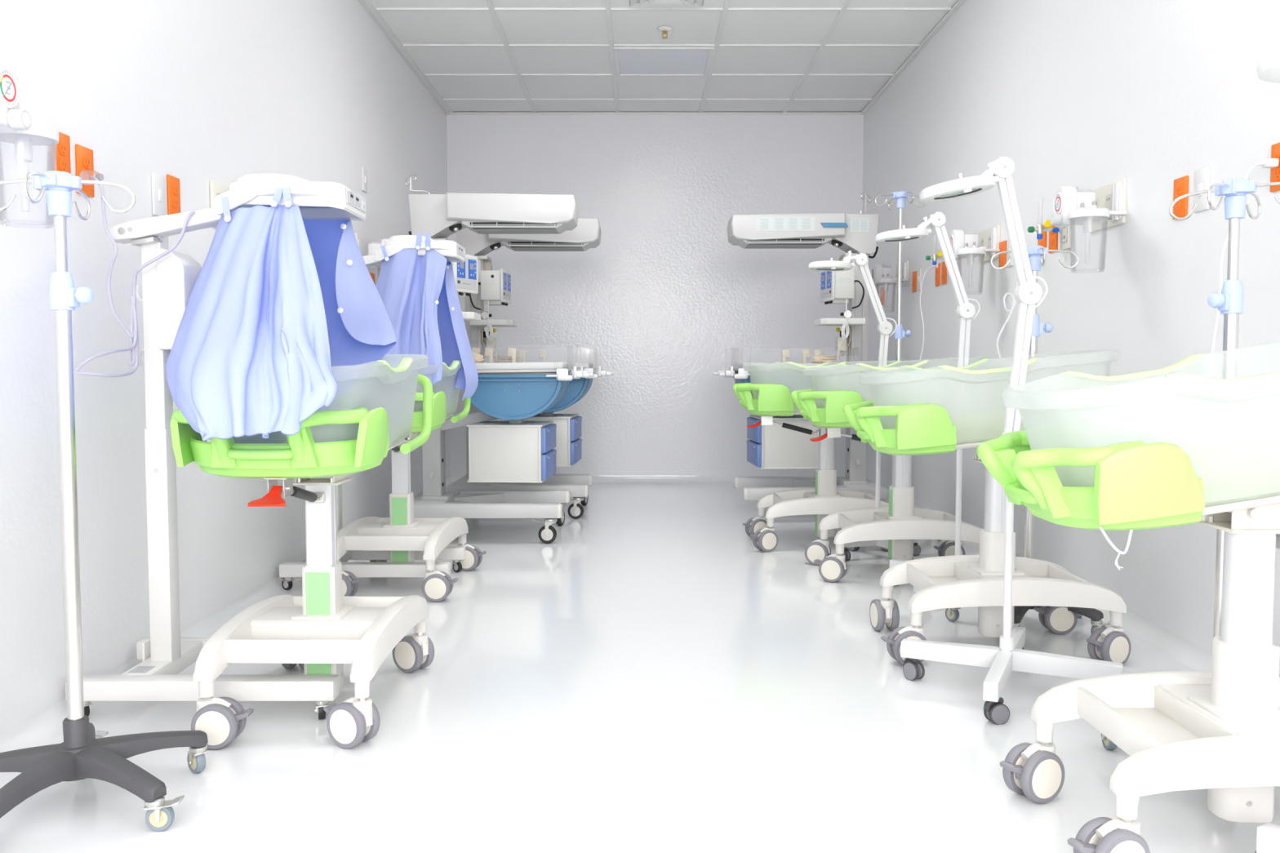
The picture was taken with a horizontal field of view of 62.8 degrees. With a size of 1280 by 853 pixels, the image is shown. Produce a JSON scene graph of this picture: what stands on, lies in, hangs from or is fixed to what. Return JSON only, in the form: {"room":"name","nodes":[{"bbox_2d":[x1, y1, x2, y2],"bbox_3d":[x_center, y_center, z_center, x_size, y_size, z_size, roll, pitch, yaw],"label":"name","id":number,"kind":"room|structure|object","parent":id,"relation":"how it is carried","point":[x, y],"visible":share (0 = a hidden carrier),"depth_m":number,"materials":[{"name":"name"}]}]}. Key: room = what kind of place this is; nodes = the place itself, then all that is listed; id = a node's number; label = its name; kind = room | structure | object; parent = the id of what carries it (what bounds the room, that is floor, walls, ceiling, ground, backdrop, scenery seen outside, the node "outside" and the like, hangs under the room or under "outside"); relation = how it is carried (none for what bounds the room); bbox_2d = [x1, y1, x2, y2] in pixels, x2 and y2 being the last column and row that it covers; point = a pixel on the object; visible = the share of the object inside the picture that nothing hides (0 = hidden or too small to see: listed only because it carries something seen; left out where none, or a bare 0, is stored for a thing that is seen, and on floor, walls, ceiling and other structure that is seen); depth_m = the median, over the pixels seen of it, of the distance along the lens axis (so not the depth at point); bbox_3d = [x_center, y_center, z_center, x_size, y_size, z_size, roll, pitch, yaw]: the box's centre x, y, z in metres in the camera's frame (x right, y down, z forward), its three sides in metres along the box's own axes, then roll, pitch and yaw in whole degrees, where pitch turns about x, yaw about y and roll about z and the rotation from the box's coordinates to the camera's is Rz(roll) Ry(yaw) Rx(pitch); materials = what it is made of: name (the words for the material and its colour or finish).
{"room":"hospital neonatal ward","nodes":[
{"label":"hospital neonatal ward","id":0,"kind":"room"},
{"bbox_2d":[0,0,450,736],"bbox_3d":[-1.436,-0.631,2.655,0.120,2.643,10.015,0,3,0],"label":"wall","id":1,"kind":"structure","parent":0,"point":[195,92],"depth_m":2.87,"materials":[{"name":"white paint"}]},
{"bbox_2d":[0,55,58,212],"bbox_3d":[-1.265,-0.549,1.950,0.224,0.310,0.396,0,3,0],"label":"suction regulator","id":2,"kind":"object","parent":1,"relation":"attached to","point":[16,126],"visible":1,"depth_m":2.03,"materials":[{"name":"beige plastic"}]},
{"bbox_2d":[50,131,71,173],"bbox_3d":[-1.371,-0.637,2.482,0.011,0.118,0.074,0,3,0],"label":"wall outlet","id":3,"kind":"object","parent":1,"relation":"attached to","point":[60,152],"visible":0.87,"depth_m":2.48,"materials":[{"name":"orange plastic"}]},
{"bbox_2d":[58,142,66,155],"bbox_3d":[-1.367,-0.657,2.481,0.004,0.027,0.033,0,3,0],"label":"socket","id":4,"kind":"object","parent":3,"relation":"attached to","point":[62,146],"depth_m":2.48,"materials":[{"name":"orange plastic"}]},
{"bbox_2d":[58,159,67,172],"bbox_3d":[-1.367,-0.618,2.483,0.004,0.027,0.033,0,3,0],"label":"socket","id":5,"kind":"object","parent":3,"relation":"attached to","point":[63,163],"depth_m":2.48,"materials":[{"name":"orange plastic"}]},
{"bbox_2d":[75,143,94,197],"bbox_3d":[-1.371,-0.631,2.590,0.011,0.118,0.074,0,3,0],"label":"wall outlet","id":6,"kind":"object","parent":1,"relation":"attached to","point":[84,156],"visible":0.77,"depth_m":2.58,"materials":[{"name":"orange plastic"}]},
{"bbox_2d":[82,156,90,168],"bbox_3d":[-1.367,-0.651,2.589,0.004,0.027,0.033,0,3,0],"label":"socket","id":7,"kind":"object","parent":6,"relation":"attached to","point":[86,160],"depth_m":2.59,"materials":[{"name":"orange plastic"}]},
{"bbox_2d":[83,173,91,185],"bbox_3d":[-1.367,-0.612,2.591,0.004,0.027,0.033,0,3,0],"label":"socket","id":8,"kind":"object","parent":6,"relation":"attached to","point":[86,175],"depth_m":2.59,"materials":[{"name":"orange plastic"}]},
{"bbox_2d":[151,172,165,216],"bbox_3d":[-1.369,-0.659,2.987,0.014,0.118,0.074,0,3,0],"label":"switch plate","id":9,"kind":"object","parent":1,"relation":"attached to","point":[158,188],"visible":0.88,"depth_m":2.97,"materials":[{"name":"white plastic"}]},
{"bbox_2d":[166,174,180,214],"bbox_3d":[-1.371,-0.676,3.084,0.011,0.118,0.074,0,3,0],"label":"wall outlet","id":10,"kind":"object","parent":1,"relation":"attached to","point":[173,183],"visible":0.93,"depth_m":3.07,"materials":[{"name":"orange plastic"}]},
{"bbox_2d":[209,180,229,227],"bbox_3d":[-1.369,-0.720,3.444,0.015,0.145,0.190,0,3,0],"label":"outlet plate","id":11,"kind":"object","parent":1,"relation":"attached to","point":[216,188],"visible":0.13,"depth_m":3.37,"materials":[{"name":"beige plastic"}]},
{"bbox_2d":[0,475,453,774],"bbox_3d":[-1.351,0.642,2.729,0.051,0.096,9.775,0,3,0],"label":"baseboard","id":12,"kind":"structure","parent":1,"relation":"attached to","point":[46,726],"depth_m":2.64,"materials":[{"name":"white"}]},
{"bbox_2d":[361,166,367,192],"bbox_3d":[-1.369,-1.229,5.217,0.014,0.118,0.074,0,3,0],"label":"switch plate","id":13,"kind":"object","parent":1,"relation":"attached to","point":[364,172],"visible":1,"depth_m":5.20,"materials":[{"name":"white plastic"}]},
{"bbox_2d":[357,238,388,268],"bbox_3d":[-1.265,-0.753,4.988,0.224,0.310,0.396,0,3,0],"label":"suction regulator","id":14,"kind":"object","parent":1,"relation":"attached to","point":[373,246],"visible":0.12,"depth_m":4.95,"materials":[{"name":"beige plastic"}]},
{"bbox_2d":[359,0,449,115],"bbox_3d":[-1.364,-1.942,2.579,0.024,0.014,9.775,0,3,0],"label":"trim","id":15,"kind":"structure","parent":1,"relation":"attached to","point":[364,3],"depth_m":5.97,"materials":[{"name":"white metal"}]},
{"bbox_2d":[0,483,1279,852],"bbox_3d":[0.108,0.748,2.736,3.208,0.120,10.015,0,3,0],"label":"floor","id":16,"kind":"structure","parent":0,"point":[646,677],"depth_m":2.39,"materials":[{"name":"white tile"}]},
{"bbox_2d":[0,170,208,831],"bbox_3d":[-1.072,0.128,1.999,0.458,1.205,0.510,-3,4,-39],"label":"stand","id":17,"kind":"object","parent":16,"relation":"on","point":[83,753],"visible":1,"depth_m":1.97,"materials":[{"name":"grey plastic"}]},
{"bbox_2d":[65,173,365,719],"bbox_3d":[-1.026,0.032,2.627,0.698,1.323,0.438,0,3,0],"label":"lamp","id":18,"kind":"object","parent":16,"relation":"on","point":[169,277],"visible":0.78,"depth_m":2.56,"materials":[{"name":"white plastic"},{"name":"white painted metal"}]},
{"bbox_2d":[165,186,396,440],"bbox_3d":[-0.877,-0.263,2.402,0.574,0.560,0.792,0,3,0],"label":"drape","id":19,"kind":"object","parent":18,"relation":"hanging from","point":[279,299],"visible":1,"depth_m":2.22,"materials":[{"name":"blue fabric"}]},
{"bbox_2d":[277,561,306,590],"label":"lamp","id":20,"kind":"object","parent":16,"relation":"on","point":[287,570],"depth_m":3.92,"materials":[{"name":"white"}]},
{"bbox_2d":[169,354,434,750],"bbox_3d":[-0.783,0.259,2.565,0.463,0.877,0.829,0,3,1],"label":"bassinet","id":21,"kind":"object","parent":16,"relation":"on","point":[321,630],"visible":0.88,"depth_m":2.38,"materials":[{"name":"white plastic"}]},
{"bbox_2d":[169,407,388,478],"bbox_3d":[-0.791,0.035,2.269,0.452,0.150,0.257,0,3,0],"label":"basket","id":22,"kind":"object","parent":21,"relation":"on","point":[304,454],"depth_m":2.23,"materials":[{"name":"green plastic"}]},
{"bbox_2d":[232,354,428,445],"bbox_3d":[-0.786,-0.051,2.529,0.446,0.253,0.696,0,3,0],"label":"tub","id":23,"kind":"object","parent":21,"relation":"in","point":[386,417],"depth_m":2.39,"materials":[{"name":"clear plastic"}]},
{"bbox_2d":[388,438,405,450],"bbox_3d":[-0.787,0.068,2.546,0.310,0.016,0.566,0,6,1],"label":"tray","id":24,"kind":"object","parent":21,"relation":"on","point":[397,442],"depth_m":2.69,"materials":[{"name":"white plastic"}]},
{"bbox_2d":[336,484,342,532],"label":"lamp","id":25,"kind":"object","parent":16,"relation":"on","point":[339,487],"depth_m":4.08,"materials":[{"name":"white"}]},
{"bbox_2d":[362,248,384,266],"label":"lamp","id":26,"kind":"object","parent":16,"relation":"on","point":[376,259],"depth_m":3.96,"materials":[{"name":"white plastic"}]},
{"bbox_2d":[339,550,427,577],"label":"lamp","id":27,"kind":"object","parent":16,"relation":"on","point":[359,569],"depth_m":3.92,"materials":[{"name":"white"}]},
{"bbox_2d":[384,234,426,257],"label":"lamp","id":28,"kind":"object","parent":16,"relation":"on","point":[395,244],"depth_m":3.83,"materials":[{"name":"white plastic"}]},
{"bbox_2d":[328,359,486,602],"bbox_3d":[-0.896,0.174,4.018,0.502,0.877,0.825,0,3,2],"label":"bassinet","id":29,"kind":"object","parent":16,"relation":"on","point":[401,534],"visible":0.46,"depth_m":3.98,"materials":[{"name":"white plastic"}]},
{"bbox_2d":[328,391,446,433],"bbox_3d":[-0.929,-0.050,3.723,0.452,0.150,0.262,0,3,0],"label":"basket","id":30,"kind":"object","parent":29,"relation":"on","point":[439,399],"depth_m":3.70,"materials":[{"name":"green plastic"}]},
{"bbox_2d":[335,359,462,416],"bbox_3d":[-0.920,-0.136,3.982,0.454,0.253,0.699,0,3,0],"label":"tub","id":31,"kind":"object","parent":29,"relation":"in","point":[445,393],"depth_m":3.97,"materials":[{"name":"clear plastic"}]},
{"bbox_2d":[430,238,465,262],"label":"lamp","id":32,"kind":"object","parent":16,"relation":"on","point":[451,251],"depth_m":3.85,"materials":[{"name":"white plastic"}]},
{"bbox_2d":[375,232,478,400],"bbox_3d":[-0.882,-0.402,3.962,0.398,0.622,0.544,0,3,8],"label":"drape","id":33,"kind":"object","parent":32,"relation":"hanging from","point":[419,295],"visible":0.71,"depth_m":3.82,"materials":[{"name":"blue fabric"}]},
{"bbox_2d":[432,546,465,575],"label":"lamp","id":34,"kind":"object","parent":16,"relation":"on","point":[455,553],"depth_m":4.27,"materials":[{"name":"white"}]},
{"bbox_2d":[404,174,593,543],"bbox_3d":[-0.710,-0.351,5.210,0.940,1.787,0.659,0,3,0],"label":"radiant warmer","id":35,"kind":"object","parent":16,"relation":"on","point":[516,450],"visible":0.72,"depth_m":5.01,"materials":[{"name":"white plastic"}]},
{"bbox_2d":[451,254,478,296],"bbox_3d":[-0.884,-0.724,5.026,0.124,0.198,0.205,1,4,24],"label":"monitor","id":36,"kind":"object","parent":35,"relation":"on","point":[465,273],"depth_m":5.00,"materials":[{"name":"white plastic"}]},
{"bbox_2d":[462,311,480,320],"bbox_3d":[-0.895,-0.528,5.018,0.230,0.033,0.240,0,3,0],"label":"shelf","id":37,"kind":"object","parent":35,"relation":"attached to","point":[467,316],"depth_m":4.92,"materials":[{"name":"white plastic"}]},
{"bbox_2d":[408,192,578,239],"bbox_3d":[-0.715,-1.016,5.170,0.810,0.229,0.300,0,3,0],"label":"hood","id":38,"kind":"object","parent":35,"relation":"attached to","point":[439,215],"depth_m":5.02,"materials":[{"name":"white plastic"}]},
{"bbox_2d":[448,217,613,519],"bbox_3d":[-0.605,-0.407,6.012,0.917,1.807,0.671,0,3,0],"label":"radiant warmer","id":39,"kind":"object","parent":16,"relation":"on","point":[494,286],"visible":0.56,"depth_m":5.82,"materials":[{"name":"white plastic"}]},
{"bbox_2d":[470,319,517,326],"bbox_3d":[-0.810,-0.574,5.816,0.230,0.033,0.240,0,3,0],"label":"shelf","id":40,"kind":"object","parent":39,"relation":"attached to","point":[483,322],"depth_m":5.70,"materials":[{"name":"white plastic"}]},
{"bbox_2d":[480,268,511,306],"bbox_3d":[-0.800,-0.770,5.821,0.124,0.198,0.205,0,3,7],"label":"monitor","id":41,"kind":"object","parent":39,"relation":"on","point":[495,285],"depth_m":5.73,"materials":[{"name":"white plastic"}]},
{"bbox_2d":[456,217,601,261],"bbox_3d":[-0.630,-1.062,5.968,0.810,0.229,0.300,0,3,0],"label":"hood","id":42,"kind":"object","parent":39,"relation":"attached to","point":[586,235],"depth_m":5.85,"materials":[{"name":"white plastic"}]},
{"bbox_2d":[712,192,887,500],"bbox_3d":[1.142,-0.398,5.851,1.436,1.807,0.694,0,3,0],"label":"radiant warmer","id":43,"kind":"object","parent":16,"relation":"on","point":[775,446],"visible":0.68,"depth_m":5.68,"materials":[{"name":"white plastic"}]},
{"bbox_2d":[727,213,879,258],"bbox_3d":[0.900,-1.054,5.824,0.810,0.229,0.310,0,3,0],"label":"hood","id":44,"kind":"object","parent":43,"relation":"attached to","point":[856,233],"depth_m":5.68,"materials":[{"name":"white plastic"}]},
{"bbox_2d":[820,268,854,304],"bbox_3d":[1.070,-0.762,5.682,0.124,0.198,0.205,-1,3,-10],"label":"monitor","id":45,"kind":"object","parent":43,"relation":"on","point":[836,286],"depth_m":5.60,"materials":[{"name":"white plastic"}]},
{"bbox_2d":[814,318,865,325],"bbox_3d":[1.080,-0.566,5.677,0.230,0.033,0.240,0,3,0],"label":"shelf","id":46,"kind":"object","parent":43,"relation":"attached to","point":[821,322],"depth_m":5.56,"materials":[{"name":"white plastic"}]},
{"bbox_2d":[733,360,915,551],"bbox_3d":[0.849,0.124,4.942,0.810,0.869,0.464,0,3,0],"label":"bassinet","id":47,"kind":"object","parent":16,"relation":"on","point":[766,401],"visible":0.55,"depth_m":4.82,"materials":[{"name":"white plastic"}]},
{"bbox_2d":[733,382,794,416],"bbox_3d":[0.569,-0.128,4.931,0.250,0.149,0.451,0,3,0],"label":"basket","id":48,"kind":"object","parent":47,"relation":"on","point":[761,399],"depth_m":4.73,"materials":[{"name":"green plastic"}]},
{"bbox_2d":[743,360,899,411],"bbox_3d":[0.838,-0.191,4.927,0.694,0.238,0.440,0,3,0],"label":"tub","id":49,"kind":"object","parent":47,"relation":"in","point":[757,397],"depth_m":4.73,"materials":[{"name":"clear plastic"}]},
{"bbox_2d":[808,250,920,560],"bbox_3d":[0.982,-0.092,4.594,0.461,1.347,0.344,1,4,24],"label":"lamp","id":50,"kind":"object","parent":16,"relation":"on","point":[885,327],"visible":0.7,"depth_m":4.54,"materials":[{"name":"white metal"}]},
{"bbox_2d":[791,356,1007,582],"bbox_3d":[1.027,0.158,4.262,0.806,0.882,0.463,0,3,0],"label":"bassinet","id":51,"kind":"object","parent":16,"relation":"on","point":[900,523],"visible":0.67,"depth_m":4.16,"materials":[{"name":"white plastic"}]},
{"bbox_2d":[791,388,863,427],"bbox_3d":[0.752,-0.075,4.243,0.255,0.152,0.451,0,3,0],"label":"basket","id":52,"kind":"object","parent":51,"relation":"on","point":[824,407],"depth_m":4.08,"materials":[{"name":"green plastic"}]},
{"bbox_2d":[803,356,988,415],"bbox_3d":[1.013,-0.150,4.238,0.693,0.264,0.440,0,3,0],"label":"tub","id":53,"kind":"object","parent":51,"relation":"in","point":[817,401],"depth_m":4.12,"materials":[{"name":"clear plastic"}]},
{"bbox_2d":[875,191,941,540],"bbox_3d":[1.250,-0.307,5.211,0.491,1.696,0.498,0,3,0],"label":"stand","id":54,"kind":"object","parent":16,"relation":"on","point":[900,196],"visible":0.3,"depth_m":5.16,"materials":[{"name":"grey metal"}]},
{"bbox_2d":[875,212,980,592],"bbox_3d":[1.098,-0.073,3.797,0.512,1.401,0.456,0,3,0],"label":"lamp","id":55,"kind":"object","parent":16,"relation":"on","point":[966,310],"visible":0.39,"depth_m":3.78,"materials":[{"name":"white metal"}]},
{"bbox_2d":[842,349,1131,665],"bbox_3d":[1.005,0.218,3.148,0.779,0.891,0.515,0,3,0],"label":"bassinet","id":56,"kind":"object","parent":16,"relation":"on","point":[891,426],"visible":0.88,"depth_m":3.02,"materials":[{"name":"white plastic"}]},
{"bbox_2d":[842,398,956,455],"bbox_3d":[0.751,0.001,3.115,0.259,0.154,0.451,0,3,0],"label":"basket","id":57,"kind":"object","parent":56,"relation":"on","point":[891,426],"depth_m":2.92,"materials":[{"name":"green plastic"}]},
{"bbox_2d":[858,349,1119,444],"bbox_3d":[1.006,-0.084,3.110,0.691,0.284,0.440,0,3,0],"label":"tub","id":58,"kind":"object","parent":56,"relation":"in","point":[886,421],"depth_m":3.01,"materials":[{"name":"clear plastic"}]},
{"bbox_2d":[955,429,1101,449],"bbox_3d":[1.029,0.037,3.117,0.566,0.016,0.310,-6,3,0],"label":"tray","id":59,"kind":"object","parent":56,"relation":"on","point":[966,438],"depth_m":3.01,"materials":[{"name":"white plastic"}]},
{"bbox_2d":[900,156,1123,724],"bbox_3d":[0.950,0.002,2.697,0.457,1.379,0.436,-1,4,-22],"label":"lamp","id":60,"kind":"object","parent":16,"relation":"on","point":[1011,655],"visible":0.86,"depth_m":2.67,"materials":[{"name":"white metal"}]},
{"bbox_2d":[945,244,1111,633],"bbox_3d":[1.254,0.034,3.397,0.507,1.226,0.463,0,3,0],"label":"stand","id":61,"kind":"object","parent":16,"relation":"on","point":[1035,251],"visible":0.48,"depth_m":3.34,"materials":[{"name":"grey plastic"}]},
{"bbox_2d":[976,343,1279,852],"bbox_3d":[1.010,0.285,1.865,0.768,0.906,0.451,0,3,0],"label":"bassinet","id":62,"kind":"object","parent":16,"relation":"on","point":[1217,731],"visible":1,"depth_m":1.83,"materials":[{"name":"white plastic"}]},
{"bbox_2d":[976,426,1204,530],"bbox_3d":[0.758,0.090,1.853,0.264,0.158,0.451,0,3,0],"label":"basket","id":63,"kind":"object","parent":62,"relation":"on","point":[1139,485],"depth_m":1.67,"materials":[{"name":"green plastic"}]},
{"bbox_2d":[1098,525,1133,569],"bbox_3d":[0.779,0.196,1.714,0.058,0.079,0.006,0,3,0],"label":"cord","id":64,"kind":"object","parent":62,"relation":"hanging from","point":[1108,540],"visible":0.96,"depth_m":1.71,"materials":[{"name":"white plastic"}]},
{"bbox_2d":[1001,343,1279,506],"bbox_3d":[1.004,-0.010,1.848,0.688,0.315,0.440,0,3,0],"label":"tub","id":65,"kind":"object","parent":62,"relation":"in","point":[1244,472],"depth_m":1.75,"materials":[{"name":"clear plastic"}]},
{"bbox_2d":[1202,495,1279,515],"bbox_3d":[1.037,0.113,1.855,0.566,0.016,0.310,-9,3,1],"label":"tray","id":66,"kind":"object","parent":62,"relation":"on","point":[1213,504],"depth_m":1.71,"materials":[{"name":"white plastic"}]},
{"bbox_2d":[1101,178,1279,750],"bbox_3d":[1.262,0.094,2.272,0.486,1.236,0.503,0,3,0],"label":"stand","id":67,"kind":"object","parent":16,"relation":"on","point":[1229,302],"visible":0.41,"depth_m":2.23,"materials":[{"name":"grey metal"}]},
{"bbox_2d":[1255,47,1279,852],"bbox_3d":[1.124,0.075,1.443,0.487,1.379,0.426,1,3,14],"label":"lamp","id":68,"kind":"object","parent":16,"relation":"on","point":[1268,838],"visible":1,"depth_m":1.66,"materials":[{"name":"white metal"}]},
{"bbox_2d":[446,114,863,475],"bbox_3d":[0.108,-0.918,7.595,2.968,2.643,0.120,0,3,0],"label":"wall","id":69,"kind":"structure","parent":0,"point":[664,301],"depth_m":7.52,"materials":[{"name":"white paint"}]},
{"bbox_2d":[450,475,844,483],"bbox_3d":[0.108,0.359,7.584,2.968,0.096,0.051,0,3,0],"label":"baseboard","id":70,"kind":"structure","parent":69,"relation":"attached to","point":[596,478],"depth_m":7.60,"materials":[{"name":"white plastic"}]},
{"bbox_2d":[449,111,861,114],"bbox_3d":[0.108,-2.227,7.448,2.968,0.012,0.020,0,3,0],"label":"trim","id":71,"kind":"structure","parent":69,"relation":"attached to","point":[453,113],"depth_m":7.44,"materials":[{"name":"white metal"}]},
{"bbox_2d":[364,0,958,112],"bbox_3d":[0.108,-2.010,2.575,3.208,0.129,10.015,0,3,0],"label":"ceiling","id":72,"kind":"structure","parent":0,"point":[475,55],"depth_m":5.98,"materials":[{"name":"white tile"}]},
{"bbox_2d":[613,46,714,75],"bbox_3d":[0.136,-2.156,6.194,0.566,0.016,0.566,0,3,0],"label":"recessed light","id":73,"kind":"object","parent":72,"relation":"in","point":[628,60],"visible":1,"depth_m":6.15,"materials":[{"name":"white plastic"}]},
{"bbox_2d":[657,26,671,39],"bbox_3d":[0.133,-2.101,5.597,0.072,0.052,0.072,0,3,0],"label":"sprinkler","id":74,"kind":"object","parent":72,"relation":"attached to","point":[664,29],"visible":1,"depth_m":5.59,"materials":[{"name":"white metal"}]},
{"bbox_2d":[629,0,704,7],"bbox_3d":[0.131,-2.083,5.048,0.370,0.031,0.370,0,3,0],"label":"ceiling vent","id":75,"kind":"object","parent":72,"relation":"in","point":[633,3],"visible":1,"depth_m":5.17,"materials":[{"name":"white plastic"}]},
{"bbox_2d":[862,0,1279,677],"bbox_3d":[1.652,-0.631,2.655,0.120,2.643,10.015,0,3,0],"label":"wall","id":76,"kind":"structure","parent":0,"point":[1092,95],"depth_m":3.59,"materials":[{"name":"white paint"}]},
{"bbox_2d":[871,260,908,307],"bbox_3d":[1.481,-0.833,6.279,0.224,0.310,0.396,0,3,0],"label":"suction regulator","id":77,"kind":"object","parent":76,"relation":"attached to","point":[882,275],"visible":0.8,"depth_m":6.22,"materials":[{"name":"beige plastic"}]},
{"bbox_2d":[883,283,888,307],"bbox_3d":[1.442,-0.761,6.146,0.113,0.182,0.113,0,3,0],"label":"jar","id":78,"kind":"object","parent":77,"relation":"on","point":[885,285],"depth_m":6.14,"materials":[{"name":"clear plastic"}]},
{"bbox_2d":[860,0,965,115],"bbox_3d":[1.580,-1.942,2.579,0.024,0.014,9.775,0,3,0],"label":"trim","id":79,"kind":"structure","parent":76,"relation":"attached to","point":[955,7],"depth_m":5.98,"materials":[{"name":"white metal"}]},
{"bbox_2d":[911,271,916,292],"bbox_3d":[1.587,-0.838,6.062,0.011,0.118,0.074,0,3,0],"label":"wall outlet","id":80,"kind":"object","parent":76,"relation":"attached to","point":[914,273],"visible":1,"depth_m":6.04,"materials":[{"name":"orange plastic"}]},
{"bbox_2d":[916,268,921,290],"bbox_3d":[1.585,-0.837,5.962,0.014,0.118,0.074,0,3,0],"label":"switch plate","id":81,"kind":"object","parent":76,"relation":"attached to","point":[918,271],"visible":0.94,"depth_m":5.95,"materials":[{"name":"white plastic"}]},
{"bbox_2d":[925,235,943,265],"bbox_3d":[1.530,-0.902,5.343,0.132,0.152,0.064,0,3,0],"label":"flowmeter","id":82,"kind":"object","parent":76,"relation":"attached to","point":[935,257],"visible":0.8,"depth_m":5.35,"materials":[{"name":"silver metal"}]},
{"bbox_2d":[934,262,940,286],"bbox_3d":[1.587,-0.810,5.587,0.011,0.118,0.074,0,3,0],"label":"wall outlet","id":83,"kind":"object","parent":76,"relation":"attached to","point":[937,282],"visible":0.97,"depth_m":5.56,"materials":[{"name":"orange plastic"}]},
{"bbox_2d":[917,263,937,391],"bbox_3d":[1.459,-0.520,5.412,0.094,0.672,0.489,2,4,28],"label":"power cable","id":84,"kind":"object","parent":83,"relation":"hanging from","point":[936,265],"visible":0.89,"depth_m":5.51,"materials":[{"name":"white plastic"}]},
{"bbox_2d":[941,261,946,284],"bbox_3d":[1.587,-0.803,5.473,0.011,0.118,0.074,0,3,0],"label":"wall outlet","id":85,"kind":"object","parent":76,"relation":"attached to","point":[944,269],"visible":0.95,"depth_m":5.46,"materials":[{"name":"orange plastic"}]},
{"bbox_2d":[949,224,1000,288],"bbox_3d":[1.481,-0.741,4.702,0.224,0.310,0.396,0,3,0],"label":"suction regulator","id":86,"kind":"object","parent":76,"relation":"attached to","point":[964,245],"visible":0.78,"depth_m":4.64,"materials":[{"name":"beige plastic"}]},
{"bbox_2d":[966,254,974,288],"bbox_3d":[1.442,-0.669,4.569,0.113,0.182,0.113,0,3,0],"label":"jar","id":87,"kind":"object","parent":86,"relation":"on","point":[970,260],"depth_m":4.57,"materials":[{"name":"clear plastic"}]},
{"bbox_2d":[998,240,1006,266],"bbox_3d":[1.587,-0.752,4.589,0.011,0.118,0.074,0,3,0],"label":"wall outlet","id":88,"kind":"object","parent":76,"relation":"attached to","point":[1002,245],"visible":0.76,"depth_m":4.57,"materials":[{"name":"orange plastic"}]},
{"bbox_2d":[996,281,1017,391],"bbox_3d":[1.399,-0.416,3.908,0.056,0.563,0.614,2,4,30],"label":"power cable","id":89,"kind":"object","parent":76,"relation":"attached to","point":[1014,301],"visible":0.6,"depth_m":3.79,"materials":[{"name":"white plastic"}]},
{"bbox_2d":[1006,239,1013,266],"bbox_3d":[1.585,-0.746,4.494,0.014,0.118,0.074,0,3,0],"label":"switch plate","id":90,"kind":"object","parent":76,"relation":"attached to","point":[1009,255],"visible":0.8,"depth_m":4.49,"materials":[{"name":"white plastic"}]},
{"bbox_2d":[1037,225,1046,255],"bbox_3d":[1.587,-0.736,4.136,0.011,0.118,0.074,0,3,0],"label":"wall outlet","id":91,"kind":"object","parent":76,"relation":"attached to","point":[1042,242],"visible":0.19,"depth_m":4.11,"materials":[{"name":"orange plastic"}]},
{"bbox_2d":[1027,198,1060,239],"bbox_3d":[1.530,-0.782,3.932,0.132,0.152,0.064,0,3,0],"label":"flowmeter","id":92,"kind":"object","parent":76,"relation":"attached to","point":[1040,228],"visible":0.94,"depth_m":3.94,"materials":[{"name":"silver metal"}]},
{"bbox_2d":[885,489,1212,671],"bbox_3d":[1.567,0.642,2.729,0.051,0.096,9.775,0,3,0],"label":"baseboard","id":93,"kind":"structure","parent":76,"relation":"attached to","point":[1191,655],"depth_m":3.15,"materials":[{"name":"white"}]},
{"bbox_2d":[1048,225,1057,253],"bbox_3d":[1.587,-0.729,4.026,0.011,0.118,0.074,0,3,0],"label":"wall outlet","id":94,"kind":"object","parent":76,"relation":"attached to","point":[1053,237],"visible":0.71,"depth_m":4.01,"materials":[{"name":"orange plastic"}]},
{"bbox_2d":[1059,225,1073,249],"bbox_3d":[1.585,-0.721,3.895,0.015,0.125,0.100,0,3,0],"label":"outlet plate","id":95,"kind":"object","parent":76,"relation":"attached to","point":[1066,233],"visible":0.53,"depth_m":3.88,"materials":[{"name":"beige plastic"}]},
{"bbox_2d":[1050,178,1126,263],"bbox_3d":[1.481,-0.661,3.504,0.224,0.310,0.396,0,3,0],"label":"suction regulator","id":96,"kind":"object","parent":76,"relation":"attached to","point":[1104,207],"visible":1,"depth_m":3.45,"materials":[{"name":"beige plastic"}]},
{"bbox_2d":[1082,217,1093,263],"bbox_3d":[1.442,-0.590,3.371,0.113,0.182,0.113,0,3,0],"label":"jar","id":97,"kind":"object","parent":96,"relation":"on","point":[1087,224],"depth_m":3.37,"materials":[{"name":"clear plastic"}]},
{"bbox_2d":[1172,175,1188,219],"bbox_3d":[1.587,-0.672,3.078,0.011,0.118,0.074,0,3,0],"label":"wall outlet","id":98,"kind":"object","parent":76,"relation":"attached to","point":[1180,184],"visible":0.85,"depth_m":3.06,"materials":[{"name":"orange plastic"}]},
{"bbox_2d":[1193,166,1210,212],"bbox_3d":[1.585,-0.669,2.961,0.014,0.118,0.074,0,3,0],"label":"switch plate","id":99,"kind":"object","parent":76,"relation":"attached to","point":[1202,176],"visible":0.94,"depth_m":2.95,"materials":[{"name":"white plastic"}]},
{"bbox_2d":[1207,158,1279,391],"bbox_3d":[1.455,-0.373,2.551,0.283,0.575,0.042,-2,4,-32],"label":"power cable","id":100,"kind":"object","parent":76,"relation":"attached to","point":[1267,162],"visible":0.65,"depth_m":2.53,"materials":[{"name":"white plastic"}]},
{"bbox_2d":[1270,142,1279,192],"bbox_3d":[1.587,-0.646,2.597,0.011,0.118,0.074,0,3,0],"label":"wall outlet","id":101,"kind":"object","parent":76,"relation":"attached to","point":[1275,148],"visible":0.9,"depth_m":2.61,"materials":[{"name":"orange plastic"}]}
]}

